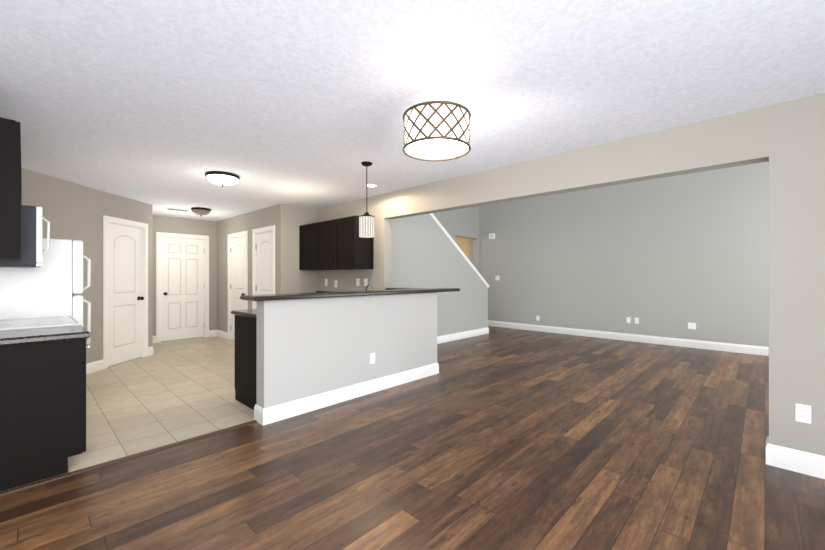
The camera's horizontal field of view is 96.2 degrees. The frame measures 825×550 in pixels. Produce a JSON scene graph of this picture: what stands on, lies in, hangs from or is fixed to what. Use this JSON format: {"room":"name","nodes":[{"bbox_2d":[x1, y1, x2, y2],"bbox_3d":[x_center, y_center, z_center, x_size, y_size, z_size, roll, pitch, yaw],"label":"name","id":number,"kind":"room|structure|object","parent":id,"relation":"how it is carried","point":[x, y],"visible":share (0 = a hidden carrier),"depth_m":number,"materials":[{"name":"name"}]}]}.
{"room":"dining area","nodes":[
{"label":"dining area","id":0,"kind":"room"},
{"bbox_2d":[21,168,95,363],"bbox_3d":[-4.238,0.060,4.168,0.120,2.430,1.525,0,0,-3],"label":"wall","id":1,"kind":"structure","parent":0,"point":[68,210],"depth_m":4.57,"materials":[{"name":"beige paint"}]},
{"bbox_2d":[86,361,96,374],"bbox_3d":[-4.170,1.205,4.172,0.016,0.140,1.525,0,0,-3],"label":"baseboard","id":2,"kind":"structure","parent":1,"relation":"attached to","point":[91,367],"depth_m":4.84,"materials":[{"name":"white wood"}]},
{"bbox_2d":[96,190,151,360],"bbox_3d":[-4.277,0.060,5.463,0.120,2.430,1.060,0,0,1],"label":"wall","id":3,"kind":"structure","parent":0,"point":[113,205],"depth_m":5.19,"materials":[{"name":"beige paint"}]},
{"bbox_2d":[96,346,152,370],"bbox_3d":[-4.209,1.205,5.463,0.016,0.140,1.060,0,0,1],"label":"baseboard","id":4,"kind":"structure","parent":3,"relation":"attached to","point":[100,364],"depth_m":5.02,"materials":[{"name":"white wood"}]},
{"bbox_2d":[103,215,147,368],"bbox_3d":[-4.249,0.223,5.463,0.174,2.101,0.836,0,0,1],"label":"pantry door","id":5,"kind":"structure","parent":3,"relation":"in","point":[125,290],"depth_m":5.45,"materials":[{"name":"white wood"}]},
{"bbox_2d":[0,336,256,495],"bbox_3d":[-3.155,1.270,5.145,5.255,0.009,3.860,0,0,44],"label":"floor","id":6,"kind":"structure","parent":0,"point":[168,394],"depth_m":3.69,"materials":[{"name":"beige tile"}]},
{"bbox_2d":[0,316,87,347],"bbox_3d":[-2.960,0.723,2.816,0.766,1.096,0.696,0,0,44],"label":"range","id":7,"kind":"object","parent":6,"relation":"on","point":[29,323],"visible":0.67,"depth_m":2.75,"materials":[{"name":"metal"}]},
{"bbox_2d":[0,325,90,491],"bbox_3d":[-2.530,0.768,2.369,0.468,1.006,0.695,0,0,44],"label":"base cabinet","id":8,"kind":"object","parent":6,"relation":"on","point":[42,403],"visible":1,"depth_m":2.31,"materials":[{"name":"black wood"}]},
{"bbox_2d":[0,238,90,344],"bbox_3d":[-3.478,0.473,3.366,0.720,1.596,0.777,0,0,44],"label":"refrigerator","id":9,"kind":"object","parent":6,"relation":"on","point":[52,286],"visible":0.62,"depth_m":3.21,"materials":[{"name":"metal"}]},
{"bbox_2d":[235,316,255,409],"bbox_3d":[-1.409,0.833,3.765,0.706,0.876,0.509,0,0,44],"label":"base cabinet","id":10,"kind":"object","parent":6,"relation":"on","point":[245,357],"depth_m":3.63,"materials":[{"name":"black wood"}]},
{"bbox_2d":[231,309,255,319],"bbox_3d":[-0.919,0.374,4.290,0.721,0.040,2.006,0,0,44],"label":"countertop","id":11,"kind":"structure","parent":10,"relation":"on","point":[250,313],"depth_m":3.64,"materials":[{"name":"grey stone"}]},
{"bbox_2d":[152,215,216,335],"bbox_3d":[-4.627,0.060,7.445,0.150,2.430,1.540,0,0,44],"label":"wall","id":12,"kind":"structure","parent":0,"point":[164,224],"depth_m":7.53,"materials":[{"name":"beige paint"}]},
{"bbox_2d":[156,232,208,342],"bbox_3d":[-4.607,0.217,7.425,0.204,2.111,0.926,0,0,44],"label":"front door","id":13,"kind":"structure","parent":12,"relation":"in","point":[182,286],"depth_m":7.38,"materials":[{"name":"white wood"}]},
{"bbox_2d":[152,330,216,342],"bbox_3d":[-4.567,1.205,7.387,0.016,0.140,1.540,0,0,44],"label":"baseboard","id":14,"kind":"structure","parent":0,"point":[212,333],"depth_m":7.74,"materials":[{"name":"white wood"}]},
{"bbox_2d":[217,204,289,332],"bbox_3d":[-3.069,0.060,6.920,2.830,2.430,0.150,0,0,44],"label":"wall","id":15,"kind":"structure","parent":0,"point":[278,216],"depth_m":6.65,"materials":[{"name":"beige paint"}]},
{"bbox_2d":[216,330,227,339],"bbox_3d":[-3.127,1.205,6.860,2.830,0.140,0.016,0,0,44],"label":"baseboard","id":16,"kind":"structure","parent":15,"relation":"attached to","point":[222,334],"depth_m":7.58,"materials":[{"name":"white wood"}]},
{"bbox_2d":[228,231,247,340],"bbox_3d":[-3.313,0.223,7.114,0.936,2.101,0.204,0,0,44],"label":"door","id":17,"kind":"structure","parent":15,"relation":"in","point":[237,265],"depth_m":7.17,"materials":[{"name":"white wood"}]},
{"bbox_2d":[252,225,274,308],"bbox_3d":[-2.506,0.223,6.345,0.846,2.101,0.204,0,0,44],"label":"door","id":18,"kind":"structure","parent":15,"relation":"in","point":[263,260],"depth_m":6.37,"materials":[{"name":"white wood"}]},
{"bbox_2d":[290,205,316,292],"bbox_3d":[-1.871,0.060,6.235,0.150,2.430,0.510,0,0,44],"label":"wall","id":19,"kind":"structure","parent":0,"point":[303,281],"depth_m":6.11,"materials":[{"name":"beige paint"}]},
{"bbox_2d":[256,292,436,407],"bbox_3d":[-0.748,0.743,4.272,0.755,1.065,2.315,0,0,44],"label":"wall","id":20,"kind":"structure","parent":0,"point":[309,347],"depth_m":3.71,"materials":[{"name":"paint"}]},
{"bbox_2d":[254,363,438,425],"bbox_3d":[-0.578,1.205,4.109,0.316,0.140,2.347,0,0,44],"label":"baseboard","id":21,"kind":"structure","parent":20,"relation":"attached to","point":[273,414],"depth_m":3.69,"materials":[{"name":"white wood"}]},
{"bbox_2d":[240,288,459,300],"bbox_3d":[-0.623,0.188,4.335,0.842,0.040,2.820,0,0,44],"label":"countertop","id":22,"kind":"structure","parent":20,"relation":"on","point":[291,296],"depth_m":3.71,"materials":[{"name":"stone"}]},
{"bbox_2d":[370,353,374,363],"bbox_3d":[-0.435,0.900,4.046,0.008,0.115,0.070,0,0,44],"label":"outlet","id":23,"kind":"object","parent":20,"relation":"attached to","point":[372,358],"visible":1,"depth_m":4.04,"materials":[{"name":"white plastic"}]},
{"bbox_2d":[0,326,824,549],"bbox_3d":[-0.292,1.300,4.697,10.900,0.050,10.400,0,0,44],"label":"floor","id":24,"kind":"structure","parent":0,"point":[498,438],"depth_m":2.39,"materials":[{"name":"brown wood"}]},
{"bbox_2d":[0,0,824,220],"bbox_3d":[-1.988,-1.215,2.915,10.900,0.120,5.480,0,0,44],"label":"ceiling","id":25,"kind":"structure","parent":0,"point":[160,106],"depth_m":2.20,"materials":[{"name":"white paint"}]},
{"bbox_2d":[166,208,190,211],"bbox_3d":[-4.076,-1.150,6.436,0.180,0.008,0.340,0,0,44],"label":"ceiling vent","id":26,"kind":"object","parent":25,"relation":"in","point":[178,209],"visible":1,"depth_m":6.39,"materials":[{"name":"white metal"}]},
{"bbox_2d":[191,207,210,215],"bbox_3d":[-3.635,-1.090,6.362,0.308,0.130,0.308,0,0,44],"label":"light","id":27,"kind":"object","parent":25,"relation":"attached to","point":[200,211],"visible":1,"depth_m":6.26,"materials":[{"name":"beige glass"}]},
{"bbox_2d":[205,171,239,186],"bbox_3d":[-2.176,-1.090,4.240,0.358,0.130,0.358,0,0,44],"label":"light","id":28,"kind":"object","parent":25,"relation":"attached to","point":[222,178],"visible":1,"depth_m":4.13,"materials":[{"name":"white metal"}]},
{"bbox_2d":[359,161,374,237],"bbox_3d":[-0.467,-0.777,3.787,0.164,0.755,0.164,0,0,44],"label":"pendant light","id":29,"kind":"object","parent":25,"relation":"hanging from","point":[366,224],"visible":1,"depth_m":3.73,"materials":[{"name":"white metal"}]},
{"bbox_2d":[365,184,377,186],"bbox_3d":[-0.525,-1.151,4.712,0.170,0.007,0.170,0,0,44],"label":"recessed light","id":30,"kind":"object","parent":25,"relation":"in","point":[371,185],"visible":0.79,"depth_m":4.71,"materials":[{"name":"white"}]},
{"bbox_2d":[403,62,470,160],"bbox_3d":[0.134,-0.924,2.054,0.378,0.461,0.378,0,0,44],"label":"drum pendant light","id":31,"kind":"object","parent":25,"relation":"hanging from","point":[436,130],"visible":1,"depth_m":1.94,"materials":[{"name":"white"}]},
{"bbox_2d":[392,214,487,335],"bbox_3d":[0.434,-0.472,6.995,0.120,3.493,3.470,0,0,44],"label":"wall","id":32,"kind":"structure","parent":0,"point":[426,253],"depth_m":6.99,"materials":[{"name":"beige paint"}]},
{"bbox_2d":[430,213,489,286],"bbox_3d":[0.447,-0.989,7.009,0.164,2.508,3.507,0,0,44],"label":"trim","id":33,"kind":"structure","parent":32,"relation":"on","point":[457,247],"depth_m":7.40,"materials":[{"name":"white wood"}]},
{"bbox_2d":[437,327,488,343],"bbox_3d":[0.445,1.205,6.996,0.136,0.140,3.486,0,0,44],"label":"baseboard","id":34,"kind":"structure","parent":32,"relation":"attached to","point":[459,336],"depth_m":7.49,"materials":[{"name":"white wood"}]},
{"bbox_2d":[433,206,478,271],"bbox_3d":[0.114,-1.225,8.059,0.150,5.000,4.570,0,0,44],"label":"wall","id":35,"kind":"structure","parent":0,"point":[463,223],"depth_m":9.19,"materials":[{"name":"beige paint"}]},
{"bbox_2d":[317,93,824,455],"bbox_3d":[1.047,-1.225,3.912,7.880,5.000,0.150,0,0,44],"label":"wall","id":36,"kind":"structure","parent":0,"point":[786,139],"depth_m":2.51,"materials":[{"name":"beige paint"}]},
{"bbox_2d":[299,224,310,269],"bbox_3d":[-1.554,-0.468,6.048,0.558,0.734,0.336,0,0,44],"label":"upper cabinet","id":37,"kind":"object","parent":36,"relation":"attached to","point":[304,230],"depth_m":6.00,"materials":[{"name":"black wood"}]},
{"bbox_2d":[311,220,330,269],"bbox_3d":[-1.217,-0.468,5.727,0.620,0.734,0.336,0,0,44],"label":"upper cabinet","id":38,"kind":"object","parent":36,"relation":"attached to","point":[320,231],"depth_m":5.68,"materials":[{"name":"black wood"}]},
{"bbox_2d":[331,216,373,269],"bbox_3d":[-0.879,-0.468,5.405,0.558,0.734,0.336,0,0,44],"label":"upper cabinet","id":39,"kind":"object","parent":36,"relation":"attached to","point":[338,244],"depth_m":5.25,"materials":[{"name":"black wood"}]},
{"bbox_2d":[766,437,824,478],"bbox_3d":[3.175,1.205,1.874,2.006,0.140,0.166,0,0,44],"label":"baseboard","id":40,"kind":"object","parent":36,"relation":"attached to","point":[803,462],"visible":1,"depth_m":2.41,"materials":[{"name":"white wood"}]},
{"bbox_2d":[795,404,810,423],"bbox_3d":[2.527,0.890,2.393,0.070,0.115,0.008,0,0,44],"label":"outlet","id":41,"kind":"object","parent":36,"relation":"attached to","point":[803,413],"visible":1,"depth_m":2.39,"materials":[{"name":"white plastic"}]},
{"bbox_2d":[455,161,768,346],"bbox_3d":[4.008,-1.225,7.610,8.690,5.000,0.150,0,0,44],"label":"wall","id":42,"kind":"structure","parent":0,"point":[671,257],"depth_m":7.12,"materials":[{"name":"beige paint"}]},
{"bbox_2d":[489,233,494,238],"bbox_3d":[2.009,-1.010,9.389,0.170,0.140,0.030,0,0,44],"label":"door chime","id":43,"kind":"object","parent":42,"relation":"attached to","point":[492,236],"visible":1,"depth_m":9.37,"materials":[{"name":"white plastic"}]},
{"bbox_2d":[488,320,768,355],"bbox_3d":[4.309,1.205,7.208,7.700,0.140,0.016,0,0,44],"label":"baseboard","id":44,"kind":"structure","parent":42,"relation":"attached to","point":[739,348],"depth_m":7.08,"materials":[{"name":"white wood"}]},
{"bbox_2d":[688,323,695,329],"bbox_3d":[4.971,0.890,6.583,0.115,0.115,0.008,0,0,44],"label":"outlet","id":45,"kind":"object","parent":42,"relation":"attached to","point":[691,325],"visible":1,"depth_m":6.58,"materials":[{"name":"white plastic"}]},
{"bbox_3d":[-3.408,0.060,2.617,2.545,2.430,0.150,0,0,44],"label":"wall","id":46,"kind":"structure","parent":0,"visible":0},
{"bbox_2d":[0,117,21,260],"bbox_3d":[-2.677,-0.520,2.278,0.495,0.830,0.362,0,0,44],"label":"upper cabinet","id":47,"kind":"object","parent":46,"relation":"attached to","point":[10,189],"visible":0.9,"depth_m":2.20,"materials":[{"name":"black wood"}]},
{"bbox_2d":[0,205,49,267],"bbox_3d":[-3.043,-0.280,2.728,0.754,0.420,0.507,0,0,44],"label":"over-the-range microwave","id":48,"kind":"object","parent":46,"relation":"attached to","point":[32,250],"visible":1,"depth_m":2.59,"materials":[{"name":"metal"}]}
]}

